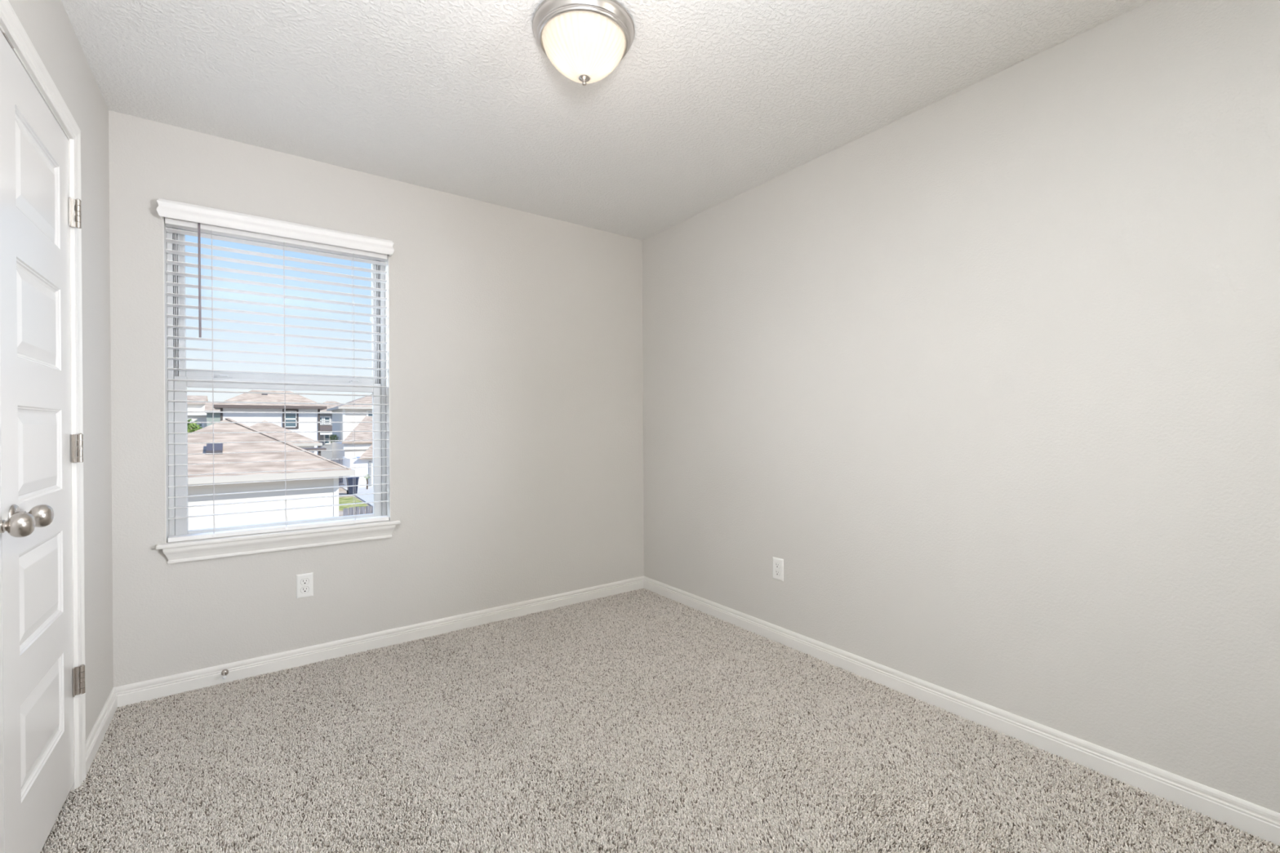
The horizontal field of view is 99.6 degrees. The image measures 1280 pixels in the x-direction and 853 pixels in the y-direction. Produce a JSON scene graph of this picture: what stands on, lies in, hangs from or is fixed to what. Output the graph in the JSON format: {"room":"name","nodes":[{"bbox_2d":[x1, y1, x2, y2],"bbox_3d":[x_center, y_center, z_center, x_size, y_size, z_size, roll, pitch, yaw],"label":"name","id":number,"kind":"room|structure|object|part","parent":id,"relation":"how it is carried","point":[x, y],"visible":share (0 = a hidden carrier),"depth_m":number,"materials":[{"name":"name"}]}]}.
{"room":"empty bedroom","nodes":[
{"label":"empty bedroom","id":0,"kind":"room"},
{"bbox_2d":[8,0,113,741],"bbox_3d":[-0.890,-0.069,0.374,0.110,2.452,4.854,0,0,-36],"label":"wall","id":1,"kind":"structure","parent":0,"point":[47,24],"depth_m":1.95,"materials":[{"name":"grey paint"}]},
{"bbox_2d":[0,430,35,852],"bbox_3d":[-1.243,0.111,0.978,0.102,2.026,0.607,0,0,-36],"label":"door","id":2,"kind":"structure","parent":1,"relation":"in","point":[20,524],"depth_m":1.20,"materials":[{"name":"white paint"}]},
{"bbox_3d":[-1.363,0.216,1.179,0.060,0.054,0.054,0,0,-36],"label":"knob","id":3,"kind":"part","parent":2,"relation":"part of","materials":[{"name":"silver metal"}]},
{"bbox_2d":[0,30,85,852],"bbox_3d":[-1.606,0.112,1.476,0.102,2.026,0.617,0,0,-36],"label":"door","id":4,"kind":"structure","parent":1,"relation":"in","point":[41,680],"depth_m":1.42,"materials":[{"name":"white paint"}]},
{"bbox_3d":[-1.448,0.215,1.295,0.060,0.054,0.054,0,0,-36],"label":"knob","id":5,"kind":"part","parent":4,"relation":"part of","materials":[{"name":"silver metal"}]},
{"bbox_2d":[0,0,86,792],"bbox_3d":[-1.476,0.093,1.187,0.132,2.126,1.353,0,0,-36],"label":"trim","id":6,"kind":"structure","parent":1,"relation":"attached to","point":[11,26],"depth_m":1.72,"materials":[{"name":"white paint"}]},
{"bbox_2d":[85,687,117,775],"bbox_3d":[-1.988,1.113,1.995,0.014,0.088,0.558,0,0,-36],"label":"baseboard","id":7,"kind":"structure","parent":1,"relation":"attached to","point":[95,737],"depth_m":1.97,"materials":[{"name":"white paint"}]},
{"bbox_2d":[108,110,644,687],"bbox_3d":[-1.127,-0.075,3.087,2.706,2.452,0.190,0,0,-36],"label":"wall","id":8,"kind":"structure","parent":0,"point":[516,386],"depth_m":2.93,"materials":[{"name":"grey paint"}]},
{"bbox_2d":[221,669,228,679],"bbox_3d":[-1.839,1.101,2.395,0.028,0.028,0.068,0,0,-36],"label":"door stop","id":9,"kind":"object","parent":8,"relation":"attached to","point":[224,672],"visible":1,"depth_m":2.41,"materials":[{"name":"silver metal"}]},
{"bbox_2d":[155,217,400,564],"bbox_3d":[-1.704,-0.170,2.629,0.962,1.507,0.201,0,0,-36],"label":"window","id":10,"kind":"structure","parent":8,"relation":"in","point":[245,544],"depth_m":2.52,"materials":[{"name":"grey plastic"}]},
{"bbox_2d":[156,198,394,542],"bbox_3d":[-1.673,-0.234,2.574,0.923,1.458,0.106,0,0,-36],"label":"window blind","id":11,"kind":"object","parent":10,"relation":"attached to","point":[178,215],"visible":1,"depth_m":2.53,"materials":[{"name":"white plastic"}]},
{"bbox_3d":[-1.914,-0.199,2.425,0.007,1.351,0.062,0,0,-42],"label":"ladder cord","id":12,"kind":"part","parent":11,"relation":"part of","materials":[{"name":"white fabric"}]},
{"bbox_3d":[-1.691,-0.894,2.592,0.879,0.044,0.052,0,0,-36],"label":"head rail","id":13,"kind":"part","parent":11,"relation":"part of","materials":[{"name":"white plastic"}]},
{"bbox_3d":[-1.684,0.485,2.596,0.877,0.020,0.051,0,0,-36],"label":"rail","id":14,"kind":"part","parent":11,"relation":"part of","materials":[{"name":"white plastic"}]},
{"bbox_3d":[-1.696,-0.201,2.584,0.007,1.351,0.062,0,0,-42],"label":"ladder cord","id":15,"kind":"part","parent":11,"relation":"part of","materials":[{"name":"white fabric"}]},
{"bbox_3d":[-1.459,-0.203,2.757,0.007,1.351,0.062,0,0,-42],"label":"ladder cord","id":16,"kind":"part","parent":11,"relation":"part of","materials":[{"name":"white fabric"}]},
{"bbox_3d":[-1.754,-0.559,2.679,0.841,0.686,0.032,0,0,-36],"label":"sash","id":17,"kind":"part","parent":10,"relation":"part of","materials":[{"name":"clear plastic"}]},
{"bbox_3d":[-1.730,0.132,2.655,0.841,0.716,0.030,0,0,-36],"label":"sash","id":18,"kind":"part","parent":10,"relation":"part of","materials":[{"name":"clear plastic"}]},
{"bbox_3d":[-1.677,0.506,2.599,0.962,0.018,0.122,0,0,-36],"label":"sill","id":19,"kind":"part","parent":10,"relation":"part of","materials":[{"name":"white paint"}]},
{"bbox_2d":[296,572,313,598],"bbox_3d":[-1.616,0.767,2.608,0.070,0.114,0.008,0,0,-36],"label":"wall outlet","id":20,"kind":"object","parent":8,"relation":"attached to","point":[304,582],"visible":1,"depth_m":2.60,"materials":[{"name":"white plastic"}]},
{"bbox_2d":[300,586,309,593],"bbox_3d":[-1.614,0.787,2.606,0.036,0.029,0.001,0,0,-36],"label":"receptacle","id":21,"kind":"object","parent":20,"relation":"attached to","point":[304,589],"depth_m":2.60,"materials":[{"name":"grey plastic"}]},
{"bbox_2d":[300,578,309,585],"bbox_3d":[-1.614,0.748,2.605,0.036,0.029,0.002,0,0,-36],"label":"receptacle","id":22,"kind":"object","parent":20,"relation":"attached to","point":[303,581],"depth_m":2.60,"materials":[{"name":"grey plastic"}]},
{"bbox_2d":[114,576,644,707],"bbox_3d":[-1.061,1.105,3.008,2.706,0.088,0.014,0,0,-36],"label":"baseboard","id":23,"kind":"structure","parent":8,"relation":"attached to","point":[163,686],"depth_m":2.71,"materials":[{"name":"white paint"}]},
{"bbox_2d":[61,0,1151,239],"bbox_3d":[-0.003,-1.351,1.023,3.506,0.100,4.854,0,0,-36],"label":"ceiling","id":24,"kind":"structure","parent":0,"point":[708,103],"depth_m":2.04,"materials":[{"name":"white paint"}]},
{"bbox_2d":[532,0,635,85],"bbox_3d":[-0.183,-1.211,1.774,0.333,0.182,0.333,0,0,-36],"label":"ceiling light","id":25,"kind":"object","parent":24,"relation":"attached to","point":[585,41],"visible":1,"depth_m":1.69,"materials":[{"name":"white glass"}]},
{"bbox_2d":[51,601,1256,852],"bbox_3d":[0.011,1.175,1.030,3.506,0.048,4.854,0,0,-36],"label":"floor","id":26,"kind":"structure","parent":0,"point":[605,602],"depth_m":1.65,"materials":[{"name":"brown"}]},
{"bbox_2d":[40,588,1279,852],"bbox_3d":[-0.181,1.141,1.767,2.741,0.018,3.047,0,0,-36],"label":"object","id":27,"kind":"structure","parent":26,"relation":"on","point":[184,725],"depth_m":1.84,"materials":[{"name":"beige carpet"}]},
{"bbox_2d":[642,0,1279,813],"bbox_3d":[1.380,-0.086,2.030,0.100,2.452,4.854,0,0,-36],"label":"wall","id":28,"kind":"structure","parent":0,"point":[991,372],"depth_m":1.93,"materials":[{"name":"grey paint"}]},
{"bbox_2d":[772,556,783,581],"bbox_3d":[0.725,0.750,2.846,0.008,0.114,0.070,0,0,-36],"label":"wall outlet","id":29,"kind":"object","parent":28,"relation":"attached to","point":[778,563],"visible":1,"depth_m":2.84,"materials":[{"name":"white plastic"}]},
{"bbox_2d":[774,569,780,576],"bbox_3d":[0.723,0.769,2.844,0.002,0.029,0.036,0,0,-36],"label":"receptacle","id":30,"kind":"object","parent":29,"relation":"attached to","point":[777,572],"depth_m":2.84,"materials":[{"name":"grey plastic"}]},
{"bbox_2d":[774,562,780,568],"bbox_3d":[0.722,0.730,2.844,0.002,0.029,0.036,0,0,-36],"label":"receptacle","id":31,"kind":"object","parent":29,"relation":"attached to","point":[777,565],"depth_m":2.84,"materials":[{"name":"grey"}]},
{"bbox_2d":[643,576,1279,846],"bbox_3d":[1.367,1.095,1.964,0.014,0.088,4.564,0,0,-36],"label":"baseboard","id":32,"kind":"structure","parent":28,"relation":"attached to","point":[1261,822],"depth_m":1.93,"materials":[{"name":"white paint"}]},
{"label":"outside","id":33,"kind":"structure","parent":0,"visible":0},
{"bbox_2d":[338,478,371,516],"bbox_3d":[-39.630,4.460,54.366,120.000,0.300,125.436,0,0,-36],"label":"ground","id":34,"kind":"structure","parent":33,"point":[341,491],"depth_m":33.54,"materials":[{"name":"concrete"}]},
{"bbox_2d":[186,418,202,432],"bbox_3d":[-23.224,1.938,27.623,1.490,4.711,1.579,0,0,-7],"label":"tree","id":35,"kind":"object","parent":34,"relation":"on","point":[193,425],"visible":0.11,"depth_m":27.63,"materials":[{"name":"green plant"}]},
{"bbox_2d":[186,395,208,427],"bbox_3d":[-47.105,0.547,55.748,4.600,7.600,6.400,0,0,-36],"label":"house","id":36,"kind":"structure","parent":34,"relation":"on","point":[191,406],"depth_m":54.92,"materials":[{"name":"beige"}]},
{"bbox_2d":[203,402,220,426],"bbox_3d":[-40.046,0.928,53.966,5.220,6.770,4.120,0,0,-36],"label":"house","id":37,"kind":"structure","parent":34,"relation":"on","point":[208,406],"depth_m":51.51,"materials":[{"name":"beige"}]},
{"bbox_2d":[213,390,327,454],"bbox_3d":[-32.030,0.578,47.065,7.840,7.420,5.120,0,0,-36],"label":"house","id":38,"kind":"structure","parent":34,"relation":"on","point":[223,406],"depth_m":45.88,"materials":[{"name":"beige"}]},
{"bbox_3d":[-29.875,-0.642,46.253,0.880,1.420,0.045,0,0,-36],"label":"sash","id":39,"kind":"part","parent":38,"relation":"part of","materials":[{"name":"white"}]},
{"bbox_3d":[-29.882,-0.642,46.263,0.880,1.420,0.010,0,0,-36],"label":"pane","id":40,"kind":"part","parent":38,"relation":"part of","materials":[{"name":"clear glass"}]},
{"bbox_2d":[187,417,355,529],"bbox_3d":[-12.749,2.003,16.716,6.160,4.525,6.160,0,0,-36],"label":"house","id":41,"kind":"structure","parent":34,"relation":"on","point":[239,519],"depth_m":15.21,"materials":[{"name":"beige"}]},
{"bbox_2d":[205,443,222,454],"bbox_3d":[-11.896,0.633,15.124,0.360,0.315,0.360,0,0,-36],"label":"solar panel","id":42,"kind":"object","parent":41,"relation":"attached to","point":[218,447],"depth_m":15.06,"materials":[{"name":"glass"}]},
{"bbox_2d":[249,420,326,456],"bbox_3d":[-23.760,1.931,34.318,5.920,4.694,8.260,0,0,-36],"label":"garage","id":43,"kind":"structure","parent":34,"relation":"on","point":[263,427],"depth_m":34.36,"materials":[{"name":"beige"}]},
{"bbox_2d":[320,401,339,458],"bbox_3d":[-38.428,0.549,67.439,7.520,7.436,7.860,0,0,-36],"label":"house","id":44,"kind":"structure","parent":34,"relation":"on","point":[324,436],"depth_m":65.18,"materials":[{"name":"beige"}]},
{"bbox_3d":[-37.764,1.520,65.267,0.540,1.140,0.010,0,0,-36],"label":"pane","id":45,"kind":"part","parent":44,"relation":"part of","materials":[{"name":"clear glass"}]},
{"bbox_2d":[328,434,338,444],"bbox_3d":[-29.732,2.157,52.585,0.878,2.809,0.914,0,0,-36],"label":"shrub","id":46,"kind":"object","parent":34,"relation":"on","point":[331,436],"visible":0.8,"depth_m":52.50,"materials":[{"name":"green plant"}]},
{"bbox_2d":[329,457,342,482],"bbox_3d":[-23.248,3.325,40.638,1.700,1.865,0.070,0,0,-36],"label":"fence","id":47,"kind":"object","parent":34,"relation":"on","point":[340,461],"visible":0.23,"depth_m":40.98,"materials":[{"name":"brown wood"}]},
{"bbox_2d":[326,394,372,463],"bbox_3d":[-25.158,0.237,53.540,9.860,7.990,16.960,0,0,-36],"label":"house","id":48,"kind":"structure","parent":34,"relation":"on","point":[340,445],"depth_m":51.23,"materials":[{"name":"beige"}]},
{"bbox_2d":[345,475,359,493],"bbox_3d":[-18.014,3.697,33.891,0.660,1.100,0.760,0,0,-36],"label":"trash bin","id":49,"kind":"object","parent":34,"relation":"on","point":[350,481],"visible":0.97,"depth_m":33.66,"materials":[{"name":"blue plastic"}]},
{"bbox_3d":[-18.016,3.197,33.890,0.660,0.100,0.760,0,0,-36],"label":"lid","id":50,"kind":"part","parent":49,"relation":"part of","materials":[{"name":"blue plastic"}]},
{"bbox_2d":[338,496,368,511],"bbox_3d":[-16.536,4.236,29.708,2.250,0.030,5.500,0,0,-36],"label":"lawn","id":51,"kind":"structure","parent":34,"relation":"on","point":[351,500],"depth_m":30.03,"materials":[{"name":"green plant"}]},
{"bbox_2d":[338,484,373,506],"bbox_3d":[-14.603,4.210,31.428,2.600,0.050,20.000,0,0,-36],"label":"path","id":52,"kind":"structure","parent":34,"relation":"on","point":[361,490],"depth_m":34.09,"materials":[{"name":"grey concrete"}]},
{"bbox_2d":[342,444,373,486],"bbox_3d":[-19.611,2.700,39.659,3.370,3.080,3.800,0,0,-36],"label":"house","id":53,"kind":"structure","parent":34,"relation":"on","point":[366,461],"depth_m":37.93,"materials":[{"name":"white"}]},
{"bbox_2d":[342,506,373,515],"bbox_3d":[-6.988,3.270,16.603,3.760,1.929,0.070,0,0,-36],"label":"fence","id":54,"kind":"object","parent":34,"relation":"on","point":[349,511],"visible":0.06,"depth_m":15.68,"materials":[{"name":"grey wood"}]},
{"bbox_2d":[364,474,369,488],"bbox_3d":[-18.267,3.721,36.191,0.411,1.047,0.402,0,0,-36],"label":"tree","id":55,"kind":"object","parent":34,"relation":"on","point":[366,477],"visible":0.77,"depth_m":36.16,"materials":[{"name":"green plant"}]}
]}

